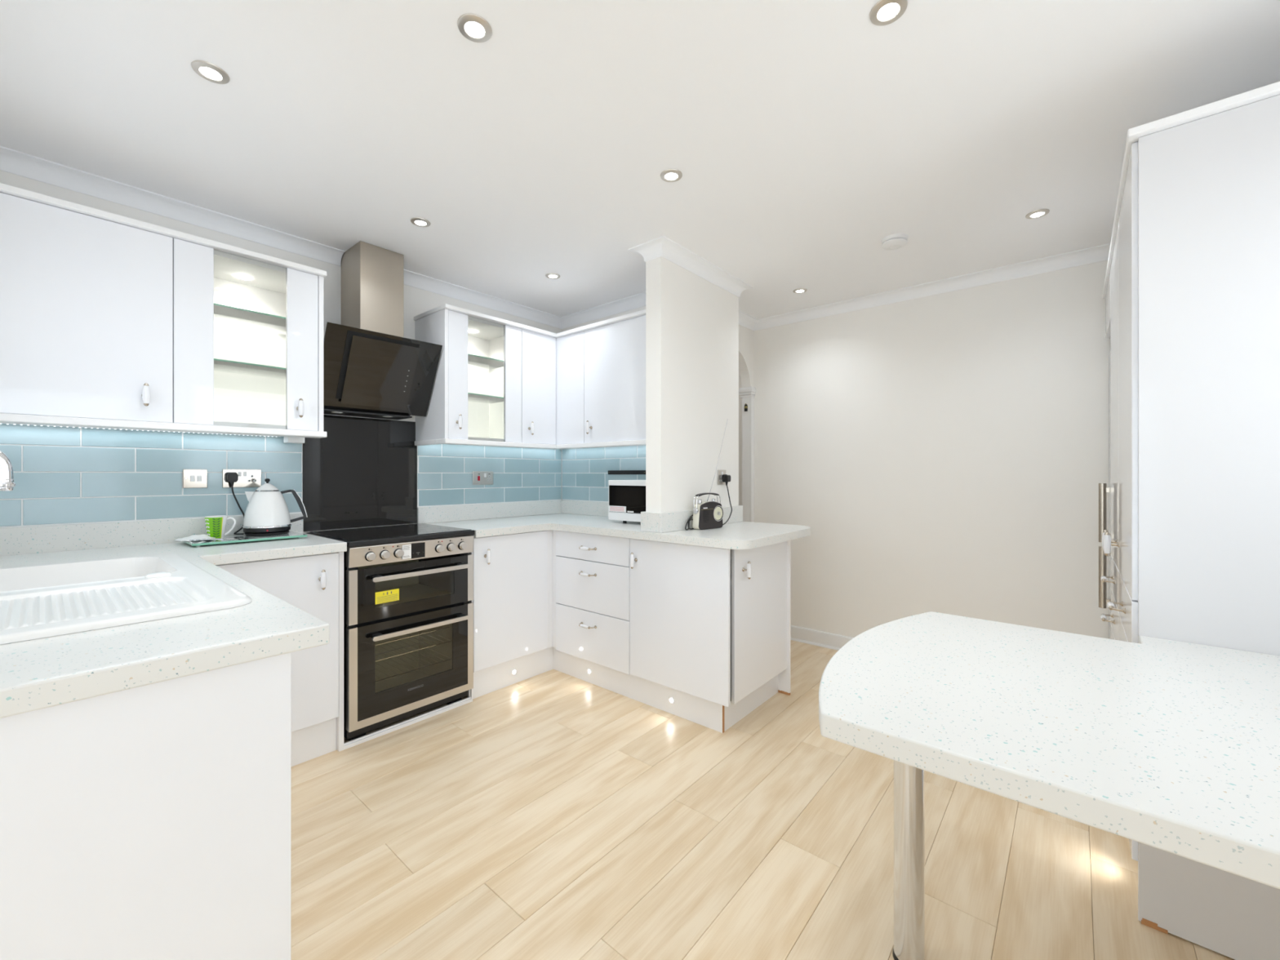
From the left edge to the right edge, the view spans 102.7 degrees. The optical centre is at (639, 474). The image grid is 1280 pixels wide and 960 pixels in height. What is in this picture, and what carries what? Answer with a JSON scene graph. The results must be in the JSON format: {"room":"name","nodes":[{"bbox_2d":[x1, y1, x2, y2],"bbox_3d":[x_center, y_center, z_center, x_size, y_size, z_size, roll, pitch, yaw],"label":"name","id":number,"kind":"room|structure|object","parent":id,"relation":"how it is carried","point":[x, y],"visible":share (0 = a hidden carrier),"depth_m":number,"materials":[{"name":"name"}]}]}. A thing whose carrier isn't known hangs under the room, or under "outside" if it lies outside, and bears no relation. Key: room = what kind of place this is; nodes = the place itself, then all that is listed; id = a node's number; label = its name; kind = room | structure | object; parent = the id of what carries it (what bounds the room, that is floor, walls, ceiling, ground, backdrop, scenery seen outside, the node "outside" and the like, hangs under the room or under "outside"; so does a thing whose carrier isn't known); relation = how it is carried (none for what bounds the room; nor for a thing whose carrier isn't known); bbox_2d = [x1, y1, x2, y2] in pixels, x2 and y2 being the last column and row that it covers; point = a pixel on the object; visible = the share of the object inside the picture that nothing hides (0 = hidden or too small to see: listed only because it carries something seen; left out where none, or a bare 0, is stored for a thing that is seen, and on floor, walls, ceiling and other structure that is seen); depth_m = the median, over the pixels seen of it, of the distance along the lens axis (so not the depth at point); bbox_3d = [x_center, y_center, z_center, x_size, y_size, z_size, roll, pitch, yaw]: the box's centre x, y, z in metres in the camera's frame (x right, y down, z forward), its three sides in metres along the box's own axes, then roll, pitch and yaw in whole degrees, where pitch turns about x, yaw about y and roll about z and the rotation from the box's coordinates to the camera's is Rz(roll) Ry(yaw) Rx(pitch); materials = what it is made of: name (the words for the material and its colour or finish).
{"room":"kitchen","nodes":[
{"label":"kitchen","id":0,"kind":"room"},
{"bbox_2d":[0,170,561,533],"bbox_3d":[-1.505,0.044,2.909,0.128,2.425,3.180,0,0,40],"label":"wall","id":1,"kind":"structure","parent":0,"point":[63,475],"depth_m":2.24,"materials":[{"name":"blue tile"}]},
{"bbox_2d":[0,192,173,422],"bbox_3d":[-2.084,-0.552,1.841,0.387,0.710,0.561,0,0,40],"label":"upper cabinet","id":2,"kind":"object","parent":1,"relation":"attached to","point":[86,301],"visible":0.98,"depth_m":1.78,"materials":[{"name":"white laminate"}]},
{"bbox_2d":[0,422,280,436],"bbox_3d":[-2.057,-0.182,2.112,0.008,0.004,0.970,0,0,40],"label":"led strip","id":3,"kind":"object","parent":2,"relation":"attached to","point":[0,423],"visible":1,"depth_m":2.09,"materials":[{"name":"white plastic"}]},
{"bbox_2d":[0,413,327,438],"bbox_3d":[-1.818,-0.182,1.958,0.092,0.026,1.084,0,0,40],"label":"rail","id":4,"kind":"object","parent":2,"relation":"attached to","point":[4,417],"visible":1,"depth_m":1.89,"materials":[{"name":"white laminate"}]},
{"bbox_2d":[0,182,327,278],"bbox_3d":[-1.923,-0.919,2.047,0.366,0.022,1.084,0,0,40],"label":"crown molding","id":5,"kind":"structure","parent":2,"relation":"on","point":[4,188],"depth_m":1.91,"materials":[{"name":"white laminate"}]},
{"bbox_2d":[182,469,207,488],"bbox_3d":[-1.966,0.019,2.261,0.010,0.083,0.083,0,0,40],"label":"light switch","id":6,"kind":"object","parent":1,"relation":"attached to","point":[192,478],"visible":1,"depth_m":2.26,"materials":[{"name":"beige"}]},
{"bbox_2d":[222,469,261,488],"bbox_3d":[-1.857,0.019,2.388,0.010,0.085,0.146,0,0,40],"label":"wall socket","id":7,"kind":"object","parent":1,"relation":"attached to","point":[246,477],"visible":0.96,"depth_m":2.40,"materials":[{"name":"beige plastic"}]},
{"bbox_2d":[225,472,238,486],"bbox_3d":[-1.869,0.024,2.343,0.035,0.066,0.044,0,0,40],"label":"plug","id":8,"kind":"object","parent":7,"relation":"attached to","point":[232,477],"visible":1,"depth_m":2.33,"materials":[{"name":"black plastic"}]},
{"bbox_2d":[173,238,323,431],"bbox_3d":[-1.735,-0.551,2.252,0.387,0.711,0.514,0,0,40],"label":"upper cabinet","id":9,"kind":"object","parent":1,"relation":"attached to","point":[248,334],"visible":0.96,"depth_m":2.28,"materials":[{"name":"white wood"}]},
{"bbox_2d":[234,274,252,279],"bbox_3d":[-1.784,-0.886,2.301,0.064,0.004,0.064,0,0,40],"label":"lamp","id":10,"kind":"object","parent":9,"relation":"on","point":[242,277],"depth_m":2.29,"materials":[{"name":"white"}]},
{"bbox_2d":[213,304,285,332],"bbox_3d":[-1.770,-0.696,2.268,0.274,0.006,0.458,0,0,40],"label":"shelf","id":11,"kind":"object","parent":9,"relation":"attached to","point":[226,316],"depth_m":2.32,"materials":[{"name":"clear glass"}]},
{"bbox_2d":[213,360,285,377],"bbox_3d":[-1.770,-0.470,2.268,0.274,0.006,0.458,0,0,40],"label":"shelf","id":12,"kind":"object","parent":9,"relation":"attached to","point":[221,367],"depth_m":2.32,"materials":[{"name":"clear glass"}]},
{"bbox_2d":[284,436,304,444],"bbox_3d":[-1.683,-0.173,2.489,0.070,0.044,0.070,0,0,40],"label":"clip","id":13,"kind":"object","parent":9,"relation":"attached to","point":[297,440],"visible":0.56,"depth_m":2.46,"materials":[{"name":"white plastic"}]},
{"bbox_2d":[302,414,417,531],"bbox_3d":[-1.512,-0.010,2.806,0.008,0.598,0.587,0,0,40],"label":"backsplash","id":14,"kind":"structure","parent":1,"relation":"attached to","point":[363,473],"depth_m":2.78,"materials":[{"name":"black glass"}]},
{"bbox_2d":[323,240,442,419],"bbox_3d":[-1.393,-0.738,2.692,0.339,0.858,0.565,0,0,40],"label":"hood","id":15,"kind":"object","parent":1,"relation":"attached to","point":[371,370],"visible":0.96,"depth_m":2.62,"materials":[{"name":"black glass"}]},
{"bbox_2d":[414,308,521,442],"bbox_3d":[-1.018,-0.551,3.094,0.387,0.711,0.512,0,0,40],"label":"upper cabinet","id":16,"kind":"object","parent":1,"relation":"attached to","point":[476,394],"visible":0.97,"depth_m":3.10,"materials":[{"name":"white wood"}]},
{"bbox_2d":[467,329,478,333],"bbox_3d":[-1.039,-0.886,3.176,0.064,0.004,0.064,0,0,40],"label":"lamp","id":17,"kind":"object","parent":16,"relation":"on","point":[468,331],"depth_m":3.17,"materials":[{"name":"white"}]},
{"bbox_2d":[467,355,503,369],"bbox_3d":[-1.040,-0.696,3.126,0.274,0.006,0.458,0,0,40],"label":"shelf","id":18,"kind":"object","parent":16,"relation":"attached to","point":[474,362],"depth_m":3.23,"materials":[{"name":"clear glass"}]},
{"bbox_2d":[467,393,503,404],"bbox_3d":[-1.040,-0.470,3.126,0.274,0.006,0.458,0,0,40],"label":"shelf","id":19,"kind":"object","parent":16,"relation":"attached to","point":[473,398],"depth_m":3.24,"materials":[{"name":"clear glass"}]},
{"bbox_2d":[472,471,493,484],"bbox_3d":[-1.030,0.025,3.360,0.010,0.088,0.151,0,0,40],"label":"switch","id":20,"kind":"object","parent":1,"relation":"attached to","point":[479,477],"visible":1,"depth_m":3.36,"materials":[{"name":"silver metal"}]},
{"bbox_2d":[521,328,584,444],"bbox_3d":[-0.565,-0.552,3.455,0.608,0.710,0.624,0,0,40],"label":"upper cabinet","id":21,"kind":"object","parent":1,"relation":"attached to","point":[553,369],"visible":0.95,"depth_m":3.30,"materials":[{"name":"white laminate"}]},
{"bbox_2d":[413,303,645,337],"bbox_3d":[-0.482,-0.919,3.042,1.271,0.022,1.145,0,0,40],"label":"crown molding","id":22,"kind":"structure","parent":21,"relation":"attached to","point":[469,313],"depth_m":3.04,"materials":[{"name":"white laminate"}]},
{"bbox_2d":[414,438,645,449],"bbox_3d":[-0.568,-0.182,2.934,1.262,0.026,0.868,0,0,40],"label":"rail","id":23,"kind":"object","parent":21,"relation":"attached to","point":[443,441],"visible":0.82,"depth_m":3.04,"materials":[{"name":"white laminate"}]},
{"bbox_2d":[561,306,645,502],"bbox_3d":[-0.030,0.044,3.571,1.275,2.425,0.260,0,0,40],"label":"wall","id":24,"kind":"structure","parent":0,"point":[585,477],"depth_m":3.64,"materials":[{"name":"blue tile"}]},
{"bbox_2d":[0,146,1110,331],"bbox_3d":[0.364,-1.137,0.331,6.075,0.063,6.175,0,0,40],"label":"trim","id":25,"kind":"structure","parent":24,"relation":"attached to","point":[11,161],"depth_m":2.73,"materials":[{"name":"white paint"}]},
{"bbox_2d":[584,315,645,443],"bbox_3d":[-0.004,-0.552,3.134,0.660,0.710,0.387,0,0,40],"label":"upper cabinet","id":26,"kind":"object","parent":24,"relation":"attached to","point":[615,353],"visible":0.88,"depth_m":3.06,"materials":[{"name":"white laminate"}]},
{"bbox_2d":[608,470,645,474],"bbox_3d":[-0.085,-0.012,3.436,0.353,0.028,0.016,0,0,40],"label":"rack","id":27,"kind":"object","parent":24,"relation":"attached to","point":[610,472],"visible":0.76,"depth_m":3.43,"materials":[{"name":"black plastic"}]},
{"bbox_2d":[0,0,1279,319],"bbox_3d":[-0.076,-1.218,0.721,7.550,0.100,6.500,0,0,40],"label":"ceiling","id":28,"kind":"structure","parent":0,"point":[802,135],"depth_m":1.67,"materials":[{"name":"white paint"}]},
{"bbox_2d":[191,60,229,84],"bbox_3d":[-1.247,-1.165,1.485,0.086,0.006,0.086,0,0,40],"label":"recessed light","id":29,"kind":"object","parent":28,"relation":"in","point":[208,71],"visible":1,"depth_m":1.48,"materials":[{"name":"white metal"}]},
{"bbox_2d":[410,217,430,226],"bbox_3d":[-1.016,-1.165,2.369,0.086,0.006,0.086,0,0,40],"label":"recessed light","id":30,"kind":"object","parent":28,"relation":"in","point":[417,221],"visible":1,"depth_m":2.36,"materials":[{"name":"white"}]},
{"bbox_2d":[457,13,491,42],"bbox_3d":[-0.433,-1.165,1.339,0.086,0.006,0.086,0,0,40],"label":"recessed light","id":31,"kind":"object","parent":28,"relation":"in","point":[473,27],"visible":1,"depth_m":1.33,"materials":[{"name":"white metal"}]},
{"bbox_2d":[545,272,559,279],"bbox_3d":[-0.512,-1.165,3.010,0.086,0.006,0.086,0,0,40],"label":"recessed light","id":32,"kind":"object","parent":28,"relation":"in","point":[551,275],"visible":1,"depth_m":3.00,"materials":[{"name":"white"}]},
{"bbox_2d":[660,168,682,182],"bbox_3d":[0.122,-1.165,1.998,0.086,0.006,0.086,0,0,40],"label":"recessed light","id":33,"kind":"object","parent":28,"relation":"in","point":[668,175],"visible":1,"depth_m":1.99,"materials":[{"name":"white"}]},
{"bbox_2d":[792,288,807,293],"bbox_3d":[1.017,-1.165,3.252,0.086,0.006,0.086,0,0,40],"label":"recessed light","id":34,"kind":"object","parent":28,"relation":"in","point":[798,290],"visible":1,"depth_m":3.24,"materials":[{"name":"white"}]},
{"bbox_2d":[869,0,907,26],"bbox_3d":[0.625,-1.165,1.287,0.086,0.006,0.086,0,0,40],"label":"recessed light","id":35,"kind":"object","parent":28,"relation":"in","point":[884,12],"visible":1,"depth_m":1.29,"materials":[{"name":"white metal"}]},
{"bbox_2d":[881,233,907,250],"bbox_3d":[1.263,-1.147,2.536,0.116,0.041,0.116,0,0,40],"label":"smoke detector","id":36,"kind":"object","parent":28,"relation":"attached to","point":[896,241],"visible":1,"depth_m":2.50,"materials":[{"name":"white plastic"}]},
{"bbox_2d":[1025,208,1049,218],"bbox_3d":[1.782,-1.165,2.293,0.086,0.006,0.086,0,0,40],"label":"recessed light","id":37,"kind":"object","parent":28,"relation":"in","point":[1036,214],"visible":1,"depth_m":2.29,"materials":[{"name":"white metal"}]},
{"bbox_2d":[645,256,738,512],"bbox_3d":[0.323,0.044,2.926,0.100,2.425,0.785,0,0,40],"label":"wall pier","id":38,"kind":"object","parent":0,"point":[692,322],"visible":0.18,"depth_m":2.77,"materials":[{"name":"white paint"}]},
{"bbox_2d":[717,470,725,484],"bbox_3d":[0.487,0.019,3.033,0.010,0.088,0.090,0,0,40],"label":"wall socket","id":39,"kind":"object","parent":38,"relation":"attached to","point":[720,473],"visible":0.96,"depth_m":3.02,"materials":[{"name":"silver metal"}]},
{"bbox_2d":[722,474,730,485],"bbox_3d":[0.515,0.034,3.035,0.035,0.066,0.044,0,0,40],"label":"plug","id":40,"kind":"object","parent":39,"relation":"attached to","point":[726,478],"visible":1,"depth_m":3.02,"materials":[{"name":"black plastic"}]},
{"bbox_2d":[738,324,753,387],"bbox_3d":[0.608,0.044,3.688,0.075,2.425,0.745,0,0,40],"label":"wall","id":41,"kind":"structure","parent":0,"point":[745,335],"depth_m":3.89,"materials":[{"name":"white paint"}]},
{"bbox_2d":[744,403,747,411],"bbox_3d":[0.811,-0.513,3.925,0.028,0.060,0.012,0,0,40],"label":"wall ornament","id":42,"kind":"object","parent":41,"relation":"attached to","point":[745,405],"visible":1,"depth_m":3.92,"materials":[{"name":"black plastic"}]},
{"bbox_2d":[291,640,1235,959],"bbox_3d":[-0.076,1.237,0.721,7.550,0.060,6.500,0,0,40],"label":"floor","id":43,"kind":"structure","parent":0,"point":[553,814],"depth_m":1.66,"materials":[{"name":"brown wood"}]},
{"bbox_2d":[0,652,291,959],"bbox_3d":[-1.331,0.771,1.214,1.320,0.872,0.581,0,0,40],"label":"base unit","id":44,"kind":"object","parent":43,"relation":"on","point":[151,821],"visible":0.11,"depth_m":0.83,"materials":[{"name":"white wood"}]},
{"bbox_2d":[0,512,346,718],"bbox_3d":[-1.353,0.265,1.569,1.854,0.140,1.096,0,0,40],"label":"countertop","id":45,"kind":"structure","parent":44,"relation":"on","point":[43,673],"depth_m":0.96,"materials":[{"name":"white stone"}]},
{"bbox_2d":[0,450,16,491],"bbox_3d":[-1.684,0.103,1.262,0.121,0.382,0.182,0,0,40],"label":"tap","id":46,"kind":"object","parent":45,"relation":"on","point":[6,481],"visible":1,"depth_m":1.31,"materials":[{"name":"silver metal"}]},
{"bbox_2d":[0,553,251,644],"bbox_3d":[-1.441,0.359,1.316,1.070,0.176,0.507,0,0,40],"label":"sink","id":47,"kind":"object","parent":45,"relation":"in","point":[37,601],"visible":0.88,"depth_m":1.21,"materials":[{"name":"white ceramic"}]},
{"bbox_2d":[182,530,306,546],"bbox_3d":[-1.757,0.287,2.282,0.246,0.016,0.404,0,0,40],"label":"board","id":48,"kind":"object","parent":45,"relation":"on","point":[237,538],"visible":0.77,"depth_m":2.22,"materials":[{"name":"green"}]},
{"bbox_2d":[174,533,214,541],"bbox_3d":[-1.882,0.266,2.163,0.132,0.022,0.122,0,0,40],"label":"tissue","id":49,"kind":"object","parent":48,"relation":"on","point":[203,535],"visible":0.94,"depth_m":2.15,"materials":[{"name":"white paper"}]},
{"bbox_2d":[189,538,223,541],"bbox_3d":[-1.794,0.273,2.117,0.114,0.009,0.024,0,0,-24],"label":"teaspoon","id":50,"kind":"object","parent":48,"relation":"on","point":[213,539],"visible":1,"depth_m":2.12,"materials":[{"name":"silver metal"}]},
{"bbox_2d":[200,537,234,539],"bbox_3d":[-1.776,0.273,2.149,0.114,0.009,0.024,0,0,-35],"label":"teaspoon","id":51,"kind":"object","parent":48,"relation":"on","point":[214,538],"visible":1,"depth_m":2.16,"materials":[{"name":"silver metal"}]},
{"bbox_2d":[204,515,235,537],"bbox_3d":[-1.840,0.230,2.232,0.078,0.096,0.098,0,0,21],"label":"mug","id":52,"kind":"object","parent":48,"relation":"on","point":[215,526],"visible":0.91,"depth_m":2.20,"materials":[{"name":"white ceramic"}]},
{"bbox_2d":[231,486,244,534],"bbox_3d":[-1.828,0.163,2.337,0.078,0.223,0.051,0,0,40],"label":"power cable","id":53,"kind":"object","parent":48,"relation":"on","point":[232,487],"visible":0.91,"depth_m":2.35,"materials":[{"name":"black plastic"}]},
{"bbox_2d":[242,478,307,536],"bbox_3d":[-1.698,0.149,2.364,0.228,0.259,0.181,0,0,-5],"label":"kettle","id":54,"kind":"object","parent":48,"relation":"on","point":[267,513],"visible":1,"depth_m":2.31,"materials":[{"name":"white plastic"}]},
{"bbox_2d":[215,552,338,766],"bbox_3d":[-1.676,0.771,2.148,0.563,0.871,0.587,0,0,40],"label":"base unit","id":55,"kind":"object","parent":43,"relation":"on","point":[309,583],"visible":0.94,"depth_m":2.14,"materials":[{"name":"white laminate"}]},
{"bbox_2d":[306,523,475,751],"bbox_3d":[-1.272,0.749,2.611,0.589,0.917,0.640,0,0,40],"label":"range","id":56,"kind":"object","parent":43,"relation":"on","point":[408,615],"depth_m":2.47,"materials":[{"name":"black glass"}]},
{"bbox_2d":[306,523,475,546],"bbox_3d":[-1.276,0.304,2.632,0.555,0.028,0.612,0,0,40],"label":"cooktop","id":57,"kind":"object","parent":56,"relation":"in","point":[396,535],"depth_m":2.51,"materials":[{"name":"black glass"}]},
{"bbox_2d":[346,553,473,732],"bbox_3d":[-1.241,0.779,2.603,0.533,0.715,0.604,0,0,40],"label":"oven","id":58,"kind":"object","parent":56,"relation":"in","point":[410,622],"depth_m":2.51,"materials":[{"name":"black glass"}]},
{"bbox_2d":[343,697,471,749],"bbox_3d":[-1.100,1.195,2.480,0.015,0.024,0.620,0,0,40],"label":"floor strip","id":59,"kind":"object","parent":43,"relation":"on","point":[383,731],"visible":1,"depth_m":2.44,"materials":[{"name":"white laminate"}]},
{"bbox_2d":[467,529,556,702],"bbox_3d":[-0.881,0.771,3.082,0.563,0.871,0.578,0,0,40],"label":"base unit","id":60,"kind":"object","parent":43,"relation":"on","point":[514,600],"visible":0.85,"depth_m":2.91,"materials":[{"name":"white laminate"}]},
{"bbox_2d":[511,669,515,675],"bbox_3d":[-0.725,1.138,2.942,0.006,0.031,0.031,0,0,40],"label":"light","id":61,"kind":"object","parent":60,"relation":"attached to","point":[513,671],"visible":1,"depth_m":2.94,"materials":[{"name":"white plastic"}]},
{"bbox_2d":[553,530,730,733],"bbox_3d":[0.099,0.771,2.954,1.278,0.871,0.653,0,0,40],"label":"base unit","id":62,"kind":"object","parent":43,"relation":"on","point":[680,594],"depth_m":2.64,"materials":[{"name":"white laminate"}]},
{"bbox_2d":[417,499,810,549],"bbox_3d":[-0.155,0.265,2.962,1.873,0.140,1.406,0,0,40],"label":"countertop","id":63,"kind":"structure","parent":62,"relation":"on","point":[571,516],"depth_m":2.95,"materials":[{"name":"white stone"}]},
{"bbox_2d":[608,480,645,523],"bbox_3d":[0.066,0.165,3.090,0.435,0.260,0.300,0,0,40],"label":"microwave","id":64,"kind":"object","parent":63,"relation":"on","point":[626,498],"visible":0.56,"depth_m":3.02,"materials":[{"name":"white plastic"}]},
{"bbox_2d":[609,506,624,511],"bbox_3d":[-0.138,0.208,3.066,0.115,0.024,0.001,0,0,40],"label":"print","id":65,"kind":"object","parent":64,"relation":"attached to","point":[611,508],"depth_m":3.07,"materials":[{"name":"white paper"}]},
{"bbox_2d":[684,514,693,530],"bbox_3d":[0.272,0.256,2.727,0.022,0.078,0.125,0,0,32],"label":"cable loop","id":66,"kind":"object","parent":63,"relation":"on","point":[690,517],"visible":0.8,"depth_m":2.70,"materials":[{"name":"black plastic"}]},
{"bbox_2d":[692,418,728,529],"bbox_3d":[0.410,-0.012,2.803,0.302,0.610,0.067,0,0,-42],"label":"radio","id":67,"kind":"object","parent":63,"relation":"on","point":[707,514],"visible":1,"depth_m":2.74,"materials":[{"name":"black plastic"}]},
{"bbox_2d":[702,509,709,522],"bbox_3d":[0.353,0.223,2.721,0.052,0.065,0.002,0,0,-42],"label":"speaker grille","id":68,"kind":"object","parent":67,"relation":"attached to","point":[708,509],"depth_m":2.72,"materials":[{"name":"black plastic"}]},
{"bbox_2d":[723,485,732,524],"bbox_3d":[0.457,0.177,2.916,0.058,0.232,0.312,0,0,37],"label":"power cable","id":69,"kind":"object","parent":63,"relation":"on","point":[726,486],"visible":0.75,"depth_m":3.03,"materials":[{"name":"black plastic"}]},
{"bbox_2d":[669,697,674,703],"bbox_3d":[0.159,1.137,2.572,0.031,0.031,0.006,0,0,40],"label":"light","id":70,"kind":"object","parent":62,"relation":"attached to","point":[671,699],"visible":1,"depth_m":2.57,"materials":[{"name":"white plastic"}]},
{"bbox_2d":[724,540,790,731],"bbox_3d":[0.488,0.771,2.699,0.441,0.871,0.592,0,0,40],"label":"base unit","id":71,"kind":"object","parent":43,"relation":"on","point":[760,576],"visible":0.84,"depth_m":2.56,"materials":[{"name":"white wood"}]},
{"bbox_2d":[818,611,1279,959],"bbox_3d":[1.034,0.820,0.985,1.199,0.774,0.998,0,0,40],"label":"breakfast bar","id":72,"kind":"object","parent":43,"relation":"on","point":[1171,746],"visible":1,"depth_m":0.92,"materials":[{"name":"white stone"}]},
{"bbox_2d":[1098,351,1111,639],"bbox_3d":[2.452,0.282,2.256,0.650,1.790,0.505,0,0,40],"label":"freezer","id":73,"kind":"object","parent":43,"relation":"on","point":[1103,489],"visible":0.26,"depth_m":2.28,"materials":[{"name":"grey"}]},
{"bbox_2d":[1100,224,1119,639],"bbox_3d":[2.111,0.150,1.845,0.674,2.114,0.544,0,0,40],"label":"tall cabinet","id":74,"kind":"object","parent":43,"relation":"on","point":[1113,581],"visible":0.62,"depth_m":2.05,"materials":[{"name":"white laminate"}]},
{"bbox_2d":[1102,94,1279,959],"bbox_3d":[1.746,0.150,1.415,0.674,2.114,0.582,0,0,40],"label":"tall cabinet","id":75,"kind":"object","parent":43,"relation":"on","point":[1198,544],"visible":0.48,"depth_m":1.30,"materials":[{"name":"white wood"}]},
{"bbox_2d":[1102,81,1279,298],"bbox_3d":[2.100,-0.919,1.806,0.641,0.022,1.673,0,0,40],"label":"crown molding","id":76,"kind":"structure","parent":75,"relation":"on","point":[1272,90],"depth_m":1.32,"materials":[{"name":"white laminate"}]},
{"bbox_2d":[738,260,1110,638],"bbox_3d":[1.061,0.044,3.870,5.200,2.425,0.120,0,0,40],"label":"wall","id":77,"kind":"structure","parent":0,"point":[947,452],"depth_m":3.11,"materials":[{"name":"white paint"}]},
{"bbox_2d":[738,386,755,397],"bbox_3d":[0.826,-0.630,3.944,0.119,0.075,0.068,0,0,40],"label":"trim","id":78,"kind":"structure","parent":77,"relation":"attached to","point":[744,392],"depth_m":3.92,"materials":[{"name":"white paint"}]},
{"bbox_2d":[742,396,754,522],"bbox_3d":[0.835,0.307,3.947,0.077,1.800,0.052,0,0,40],"label":"door","id":79,"kind":"structure","parent":77,"relation":"attached to","point":[748,417],"depth_m":3.93,"materials":[{"name":"white paint"}]},
{"bbox_2d":[790,625,853,650],"bbox_3d":[1.877,1.157,3.079,2.633,0.100,0.028,0,0,40],"label":"baseboard","id":80,"kind":"structure","parent":77,"relation":"attached to","point":[824,639],"depth_m":3.60,"materials":[{"name":"white paint"}]},
{"bbox_2d":[1105,272,1110,338],"bbox_3d":[2.466,-0.800,2.229,0.631,0.214,0.499,0,0,40],"label":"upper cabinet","id":81,"kind":"object","parent":77,"relation":"attached to","point":[1108,292],"visible":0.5,"depth_m":2.46,"materials":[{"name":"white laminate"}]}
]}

